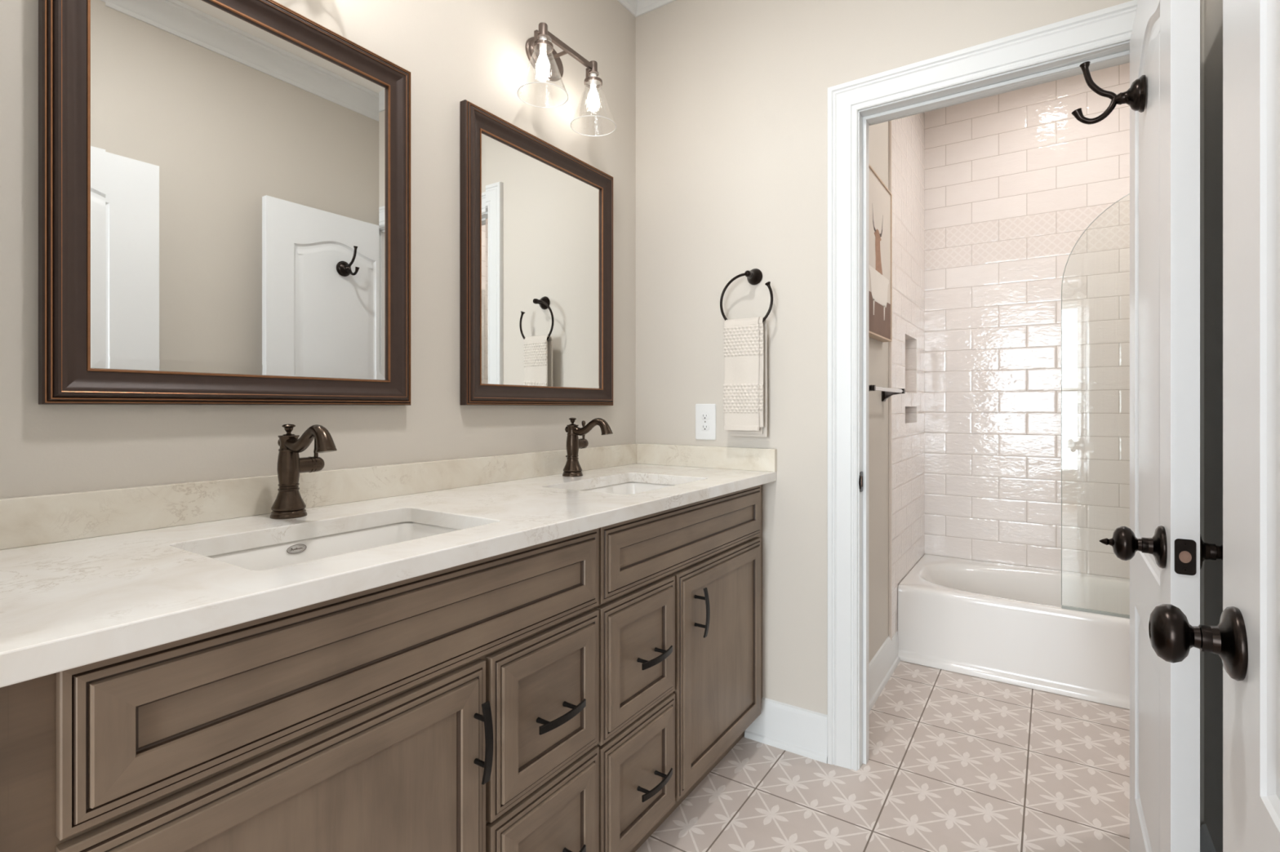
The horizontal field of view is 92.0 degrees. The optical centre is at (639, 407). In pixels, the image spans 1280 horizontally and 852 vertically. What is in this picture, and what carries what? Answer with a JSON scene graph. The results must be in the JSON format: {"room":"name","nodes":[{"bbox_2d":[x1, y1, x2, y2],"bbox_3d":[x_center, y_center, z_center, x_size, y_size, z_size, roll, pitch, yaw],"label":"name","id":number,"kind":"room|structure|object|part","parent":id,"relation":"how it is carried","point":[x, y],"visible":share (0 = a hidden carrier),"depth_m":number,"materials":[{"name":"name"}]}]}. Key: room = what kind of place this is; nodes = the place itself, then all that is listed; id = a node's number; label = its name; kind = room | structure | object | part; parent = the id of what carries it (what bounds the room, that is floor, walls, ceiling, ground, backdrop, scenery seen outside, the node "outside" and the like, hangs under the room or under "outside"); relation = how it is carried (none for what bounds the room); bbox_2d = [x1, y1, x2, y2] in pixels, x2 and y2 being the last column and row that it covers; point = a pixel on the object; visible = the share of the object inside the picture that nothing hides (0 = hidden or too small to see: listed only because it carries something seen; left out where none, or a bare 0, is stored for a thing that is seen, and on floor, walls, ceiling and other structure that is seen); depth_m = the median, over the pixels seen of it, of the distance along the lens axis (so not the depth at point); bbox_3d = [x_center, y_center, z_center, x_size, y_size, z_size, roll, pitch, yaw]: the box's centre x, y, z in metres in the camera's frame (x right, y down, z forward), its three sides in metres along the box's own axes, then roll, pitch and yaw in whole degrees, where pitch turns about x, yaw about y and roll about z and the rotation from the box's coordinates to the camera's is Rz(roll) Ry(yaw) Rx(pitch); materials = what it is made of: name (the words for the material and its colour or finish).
{"room":"bathroom","nodes":[
{"label":"bathroom","id":0,"kind":"room"},
{"bbox_2d":[0,0,635,498],"bbox_3d":[-0.584,-0.241,1.674,0.120,2.762,2.091,0,0,34],"label":"wall","id":1,"kind":"structure","parent":0,"point":[454,51],"depth_m":1.58,"materials":[{"name":"paint"}]},
{"bbox_2d":[38,0,410,405],"bbox_3d":[-0.763,-0.420,1.264,0.032,0.831,0.677,0,0,34],"label":"framed mirror","id":2,"kind":"object","parent":1,"relation":"attached to","point":[224,185],"visible":1,"depth_m":1.19,"materials":[{"name":"brown wood"}]},
{"bbox_2d":[0,443,639,550],"bbox_3d":[-0.525,0.179,1.635,0.019,0.077,1.861,0,0,34],"label":"backsplash","id":3,"kind":"structure","parent":1,"relation":"attached to","point":[42,519],"depth_m":1.21,"materials":[{"name":"beige stone"}]},
{"bbox_2d":[460,99,613,405],"bbox_3d":[-0.291,-0.422,1.972,0.032,0.833,0.682,0,0,34],"label":"framed mirror","id":4,"kind":"object","parent":1,"relation":"attached to","point":[536,219],"visible":1,"depth_m":1.91,"materials":[{"name":"brown wood"}]},
{"bbox_3d":[-0.299,-0.422,1.977,0.009,0.717,0.566,0,0,34],"label":"glass","id":5,"kind":"part","parent":4,"relation":"part of","materials":[{"name":"white mirror"}]},
{"bbox_2d":[517,22,616,136],"bbox_3d":[-0.232,-1.044,1.932,0.180,0.253,0.390,0,0,34],"label":"vanity light","id":6,"kind":"object","parent":1,"relation":"attached to","point":[540,52],"visible":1,"depth_m":1.93,"materials":[{"name":"clear glass"}]},
{"bbox_3d":[-0.286,-1.003,1.823,0.148,0.168,0.148,0,0,34],"label":"lamp shade","id":7,"kind":"part","parent":6,"relation":"part of","materials":[{"name":"clear glass"}]},
{"bbox_3d":[-0.286,-1.012,1.823,0.039,0.074,0.039,0,0,34],"label":"bulb","id":8,"kind":"part","parent":6,"relation":"part of","materials":[{"name":"white glass"}]},
{"bbox_2d":[533,22,553,54],"bbox_3d":[-0.288,-1.088,1.821,0.059,0.078,0.066,0,0,34],"label":"socket","id":9,"kind":"object","parent":6,"relation":"attached to","point":[543,36],"depth_m":1.81,"materials":[{"name":"brown metal"}]},
{"bbox_3d":[-0.259,-1.109,1.950,0.084,0.011,0.011,0,0,34],"label":"arm","id":10,"kind":"part","parent":6,"relation":"part of","materials":[{"name":"brown metal"}]},
{"bbox_2d":[584,60,602,88],"bbox_3d":[-0.155,-1.088,2.020,0.059,0.078,0.066,0,0,34],"label":"socket","id":11,"kind":"object","parent":6,"relation":"attached to","point":[592,66],"depth_m":2.01,"materials":[{"name":"brown metal"}]},
{"bbox_3d":[-0.153,-1.003,2.023,0.148,0.168,0.148,0,0,34],"label":"lamp shade","id":12,"kind":"part","parent":6,"relation":"part of","materials":[{"name":"clear glass"}]},
{"bbox_3d":[-0.153,-1.012,2.023,0.039,0.074,0.039,0,0,34],"label":"bulb","id":13,"kind":"part","parent":6,"relation":"part of","materials":[{"name":"white glass"}]},
{"bbox_2d":[868,121,888,663],"bbox_3d":[0.843,-0.241,2.423,0.100,2.762,0.738,0,0,34],"label":"wall","id":14,"kind":"structure","parent":0,"point":[878,134],"depth_m":2.54,"materials":[{"name":"paint"}]},
{"bbox_2d":[868,164,892,342],"bbox_3d":[0.917,-0.579,2.409,0.037,0.614,0.417,0,0,34],"label":"framed picture","id":15,"kind":"object","parent":14,"relation":"attached to","point":[880,198],"visible":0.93,"depth_m":2.42,"materials":[{"name":"brown paper"}]},
{"bbox_2d":[868,264,888,320],"bbox_3d":[0.931,-0.434,2.403,0.001,0.175,0.342,0,0,34],"label":"tub","id":16,"kind":"object","parent":15,"relation":"in","point":[878,281],"depth_m":2.39,"materials":[{"name":"fabric"}]},
{"bbox_2d":[868,631,900,712],"bbox_3d":[0.927,1.068,2.437,0.024,0.144,0.853,0,0,34],"label":"baseboard","id":17,"kind":"structure","parent":14,"relation":"attached to","point":[884,663],"depth_m":2.52,"materials":[{"name":"white wood"}]},
{"bbox_2d":[868,385,905,401],"bbox_3d":[0.914,-0.054,2.361,0.086,0.060,0.557,0,0,34],"label":"towel bar","id":18,"kind":"object","parent":14,"relation":"attached to","point":[886,393],"visible":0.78,"depth_m":2.46,"materials":[{"name":"brown metal"}]},
{"bbox_3d":[0.941,-0.066,2.343,0.015,0.015,0.513,0,0,34],"label":"rod","id":19,"kind":"part","parent":18,"relation":"part of","materials":[{"name":"silver metal"}]},
{"bbox_3d":[1.056,-0.054,2.575,0.086,0.060,0.044,0,0,34],"label":"post","id":20,"kind":"part","parent":18,"relation":"part of","materials":[{"name":"brown metal"}]},
{"bbox_2d":[635,660,1129,851],"bbox_3d":[0.859,1.170,1.716,2.535,0.060,3.772,0,0,34],"label":"floor","id":21,"kind":"structure","parent":0,"point":[957,762],"depth_m":1.88,"materials":[{"name":"tile"}]},
{"bbox_2d":[0,528,599,851],"bbox_3d":[-0.549,0.695,1.088,0.583,0.890,0.924,0,0,34],"label":"vanity cabinet","id":22,"kind":"object","parent":21,"relation":"on","point":[455,708],"visible":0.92,"depth_m":0.85,"materials":[{"name":"brown wood"}]},
{"bbox_3d":[-0.420,0.733,0.839,0.022,0.591,0.550,0,0,34],"label":"cabinet door","id":23,"kind":"part","parent":22,"relation":"part of","materials":[{"name":"brown wood"}]},
{"bbox_2d":[0,463,776,688],"bbox_3d":[-0.293,0.234,1.480,0.576,0.032,1.861,0,0,34],"label":"countertop","id":24,"kind":"structure","parent":22,"relation":"on","point":[64,606],"depth_m":0.90,"materials":[{"name":"stone"}]},
{"bbox_2d":[270,423,337,519],"bbox_3d":[-0.641,0.126,1.217,0.187,0.185,0.102,0,0,34],"label":"faucet","id":25,"kind":"object","parent":24,"relation":"on","point":[288,504],"visible":1,"depth_m":1.22,"materials":[{"name":"brown metal"}]},
{"bbox_3d":[-0.635,0.062,1.191,0.149,0.057,0.036,0,0,34],"label":"spout","id":26,"kind":"part","parent":25,"relation":"part of","materials":[{"name":"brown metal"}]},
{"bbox_3d":[-0.671,0.075,1.281,0.013,0.062,0.013,0,0,34],"label":"lever","id":27,"kind":"part","parent":25,"relation":"part of","materials":[{"name":"brown metal"}]},
{"bbox_2d":[208,521,459,570],"bbox_3d":[-0.507,0.324,1.085,0.352,0.148,0.496,0,0,34],"label":"sink","id":28,"kind":"object","parent":24,"relation":"in","point":[276,556],"visible":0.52,"depth_m":1.20,"materials":[{"name":"ceramic"}]},
{"bbox_2d":[562,417,613,476],"bbox_3d":[-0.153,0.126,1.948,0.187,0.185,0.102,0,0,34],"label":"faucet","id":29,"kind":"object","parent":24,"relation":"on","point":[572,468],"visible":1,"depth_m":1.95,"materials":[{"name":"brown metal"}]},
{"bbox_3d":[-0.184,0.075,2.013,0.013,0.062,0.013,0,0,34],"label":"lever","id":30,"kind":"part","parent":29,"relation":"part of","materials":[{"name":"brown metal"}]},
{"bbox_3d":[-0.148,0.062,1.923,0.149,0.057,0.036,0,0,34],"label":"spout","id":31,"kind":"part","parent":29,"relation":"part of","materials":[{"name":"brown metal"}]},
{"bbox_2d":[583,482,672,494],"bbox_3d":[-0.031,0.324,1.801,0.352,0.148,0.496,0,0,34],"label":"sink","id":32,"kind":"object","parent":24,"relation":"in","point":[627,488],"visible":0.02,"depth_m":2.02,"materials":[{"name":"ceramic"}]},
{"bbox_3d":[-0.264,0.555,1.029,0.042,0.132,0.015,0,0,34],"label":"handle","id":33,"kind":"part","parent":22,"relation":"part of","materials":[{"name":"black metal"}]},
{"bbox_3d":[-0.176,0.880,1.206,0.022,0.296,0.308,0,0,34],"label":"drawer","id":34,"kind":"part","parent":22,"relation":"part of","materials":[{"name":"brown wood"}]},
{"bbox_3d":[-0.176,0.581,1.206,0.022,0.287,0.308,0,0,34],"label":"drawer","id":35,"kind":"part","parent":22,"relation":"part of","materials":[{"name":"brown wood"}]},
{"bbox_3d":[-0.155,0.593,1.192,0.042,0.015,0.132,0,0,34],"label":"handle","id":36,"kind":"part","parent":22,"relation":"part of","materials":[{"name":"black metal"}]},
{"bbox_3d":[-0.155,0.885,1.192,0.042,0.015,0.132,0,0,34],"label":"handle","id":37,"kind":"part","parent":22,"relation":"part of","materials":[{"name":"black metal"}]},
{"bbox_2d":[594,484,762,851],"bbox_3d":[-0.034,0.695,1.862,0.583,0.890,0.936,0,0,34],"label":"vanity cabinet","id":38,"kind":"object","parent":21,"relation":"on","point":[680,607],"visible":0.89,"depth_m":1.61,"materials":[{"name":"brown wood"}]},
{"bbox_3d":[0.001,0.586,1.472,0.022,0.297,0.315,0,0,34],"label":"drawer","id":39,"kind":"part","parent":38,"relation":"part of","materials":[{"name":"brown wood"}]},
{"bbox_3d":[0.001,0.885,1.472,0.022,0.286,0.315,0,0,34],"label":"drawer","id":40,"kind":"part","parent":38,"relation":"part of","materials":[{"name":"brown wood"}]},
{"bbox_3d":[0.034,0.897,1.476,0.042,0.015,0.132,0,0,34],"label":"handle","id":41,"kind":"part","parent":38,"relation":"part of","materials":[{"name":"black metal"}]},
{"bbox_3d":[0.034,0.595,1.476,0.042,0.015,0.132,0,0,34],"label":"handle","id":42,"kind":"part","parent":38,"relation":"part of","materials":[{"name":"black metal"}]},
{"bbox_3d":[0.168,0.555,1.676,0.042,0.132,0.015,0,0,34],"label":"handle","id":43,"kind":"part","parent":38,"relation":"part of","materials":[{"name":"black metal"}]},
{"bbox_3d":[0.249,0.733,1.844,0.022,0.591,0.554,0,0,34],"label":"cabinet door","id":44,"kind":"part","parent":38,"relation":"part of","materials":[{"name":"brown wood"}]},
{"bbox_2d":[897,554,1129,709],"bbox_3d":[1.988,0.973,2.669,1.509,0.334,0.728,0,0,34],"label":"bathtub","id":45,"kind":"object","parent":21,"relation":"on","point":[1008,624],"visible":0.69,"depth_m":2.63,"materials":[{"name":"ceramic"}]},
{"bbox_2d":[1061,193,1129,618],"bbox_3d":[2.064,-0.028,2.230,0.900,1.667,0.024,0,0,34],"label":"glass screen","id":46,"kind":"object","parent":45,"relation":"on","point":[1117,615],"visible":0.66,"depth_m":2.47,"materials":[{"name":"clear glass"}]},
{"bbox_2d":[888,112,924,640],"bbox_3d":[1.283,-0.241,3.073,0.112,2.762,0.862,0,0,34],"label":"tiled wall","id":47,"kind":"structure","parent":0,"point":[907,134],"depth_m":2.97,"materials":[{"name":"tile"}]},
{"bbox_2d":[635,0,1204,827],"bbox_3d":[1.007,-0.241,1.802,2.385,2.762,0.114,0,0,34],"label":"wall","id":48,"kind":"structure","parent":0,"point":[731,95],"depth_m":2.10,"materials":[{"name":"paint"}]},
{"bbox_2d":[617,0,676,17],"bbox_3d":[0.157,-1.572,1.180,1.660,0.100,1.863,0,0,34],"label":"trim","id":49,"kind":"structure","parent":48,"relation":"attached to","point":[637,8],"depth_m":2.37,"materials":[{"name":"white paint"}]},
{"bbox_2d":[695,404,715,439],"bbox_3d":[0.237,0.053,2.241,0.082,0.130,0.009,0,0,34],"label":"wall outlet","id":50,"kind":"object","parent":48,"relation":"attached to","point":[705,414],"visible":1,"depth_m":2.24,"materials":[{"name":"white plastic"}]},
{"bbox_2d":[701,413,709,419],"bbox_3d":[0.235,0.033,2.239,0.035,0.024,0.002,0,0,34],"label":"receptacle","id":51,"kind":"object","parent":50,"relation":"attached to","point":[704,415],"depth_m":2.24,"materials":[{"name":"white plastic"}]},
{"bbox_2d":[701,423,709,431],"bbox_3d":[0.235,0.073,2.239,0.035,0.024,0.002,0,0,34],"label":"receptacle","id":52,"kind":"object","parent":50,"relation":"attached to","point":[704,427],"depth_m":2.24,"materials":[{"name":"white plastic"}]},
{"bbox_2d":[636,443,777,471],"bbox_3d":[0.226,0.179,2.240,0.559,0.077,0.020,0,0,34],"label":"backsplash","id":53,"kind":"structure","parent":48,"relation":"attached to","point":[765,460],"depth_m":2.21,"materials":[{"name":"beige stone"}]},
{"bbox_2d":[720,268,773,322],"bbox_3d":[0.373,-0.370,2.113,0.194,0.218,0.072,0,0,34],"label":"towel ring","id":54,"kind":"object","parent":48,"relation":"attached to","point":[754,276],"visible":0.94,"depth_m":2.11,"materials":[{"name":"brown metal"}]},
{"bbox_2d":[723,316,767,436],"bbox_3d":[0.355,-0.101,2.095,0.140,0.401,0.056,0,0,34],"label":"hand towel","id":55,"kind":"object","parent":54,"relation":"hanging from","point":[745,340],"visible":1,"depth_m":2.08,"materials":[{"name":"fabric"}]},
{"bbox_3d":[0.378,-0.451,2.110,0.057,0.057,0.071,0,0,34],"label":"post","id":56,"kind":"part","parent":54,"relation":"part of","materials":[{"name":"brown metal"}]},
{"bbox_2d":[744,697,827,764],"bbox_3d":[0.486,1.068,2.066,0.284,0.144,0.024,0,0,34],"label":"baseboard","id":57,"kind":"structure","parent":48,"relation":"attached to","point":[798,731],"depth_m":2.05,"materials":[{"name":"white wood"}]},
{"bbox_2d":[827,0,1138,770],"bbox_3d":[0.973,0.059,1.743,0.885,2.163,0.022,0,0,34],"label":"trim","id":58,"kind":"structure","parent":48,"relation":"attached to","point":[1113,25],"depth_m":1.95,"materials":[{"name":"white wood"}]},
{"bbox_2d":[857,40,1129,769],"bbox_3d":[1.009,0.099,1.798,0.724,2.082,0.123,0,0,34],"label":"trim","id":59,"kind":"structure","parent":48,"relation":"attached to","point":[1116,55],"depth_m":1.96,"materials":[{"name":"white wood"}]},
{"bbox_3d":[0.699,0.236,1.956,0.007,0.064,0.043,0,0,28],"label":"plate","id":60,"kind":"part","parent":59,"relation":"part of","materials":[{"name":"brown metal"}]},
{"bbox_2d":[924,62,1129,578],"bbox_3d":[2.215,-0.241,3.018,1.723,2.762,0.100,0,0,34],"label":"wall","id":61,"kind":"structure","parent":0,"point":[1014,180],"depth_m":3.13,"materials":[{"name":"tile"}]},
{"bbox_2d":[1204,0,1222,851],"bbox_3d":[0.858,-0.241,0.645,0.100,2.762,1.977,0,0,34],"label":"wall","id":62,"kind":"structure","parent":0,"point":[1213,9],"depth_m":1.40,"materials":[{"name":"paint"}]},
{"bbox_2d":[1099,0,1222,851],"bbox_3d":[1.062,0.103,1.285,0.199,2.050,0.647,0,0,34],"label":"door","id":63,"kind":"structure","parent":62,"relation":"in","point":[1166,550],"depth_m":1.07,"materials":[{"name":"white wood"}]},
{"bbox_2d":[1071,61,1146,124],"bbox_3d":[1.019,-0.694,1.350,0.127,0.138,0.074,0,0,34],"label":"robe hook","id":64,"kind":"object","parent":63,"relation":"attached to","point":[1135,96],"visible":1,"depth_m":1.34,"materials":[{"name":"brown metal"}]},
{"bbox_3d":[0.880,0.245,1.107,0.054,0.061,0.061,0,0,34],"label":"knob","id":65,"kind":"part","parent":63,"relation":"part of","materials":[{"name":"brown metal"}]},
{"bbox_3d":[1.071,0.697,1.280,0.036,0.457,0.407,0,0,34],"label":"panel","id":66,"kind":"part","parent":63,"relation":"part of","materials":[{"name":"white wood"}]},
{"bbox_3d":[1.071,-0.233,1.280,0.036,1.115,0.407,0,0,34],"label":"panel","id":67,"kind":"part","parent":63,"relation":"part of","materials":[{"name":"white wood"}]},
{"bbox_3d":[0.892,0.245,1.011,0.027,0.058,0.002,0,0,34],"label":"latch plate","id":68,"kind":"part","parent":63,"relation":"part of","materials":[{"name":"brown metal"}]},
{"bbox_3d":[0.985,0.245,1.037,0.054,0.061,0.061,0,0,34],"label":"knob","id":69,"kind":"part","parent":63,"relation":"part of","materials":[{"name":"brown metal"}]},
{"bbox_2d":[1200,823,1216,851],"bbox_3d":[0.832,1.068,0.719,0.024,0.144,1.843,0,0,34],"label":"baseboard","id":70,"kind":"structure","parent":62,"relation":"attached to","point":[1206,845],"depth_m":1.44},
{"bbox_2d":[1148,0,1279,851],"bbox_3d":[0.465,0.103,0.375,0.180,2.050,0.762,0,0,34],"label":"door","id":71,"kind":"structure","parent":62,"relation":"in","point":[1246,638],"depth_m":0.60,"materials":[{"name":"white wood"}]},
{"bbox_3d":[0.583,0.245,0.665,0.054,0.061,0.061,0,0,34],"label":"knob","id":72,"kind":"part","parent":71,"relation":"part of","materials":[{"name":"brown metal"}]},
{"bbox_3d":[0.465,-0.214,0.374,0.036,1.152,0.460,0,0,34],"label":"panel","id":73,"kind":"part","parent":71,"relation":"part of","materials":[{"name":"white wood"}]}
]}

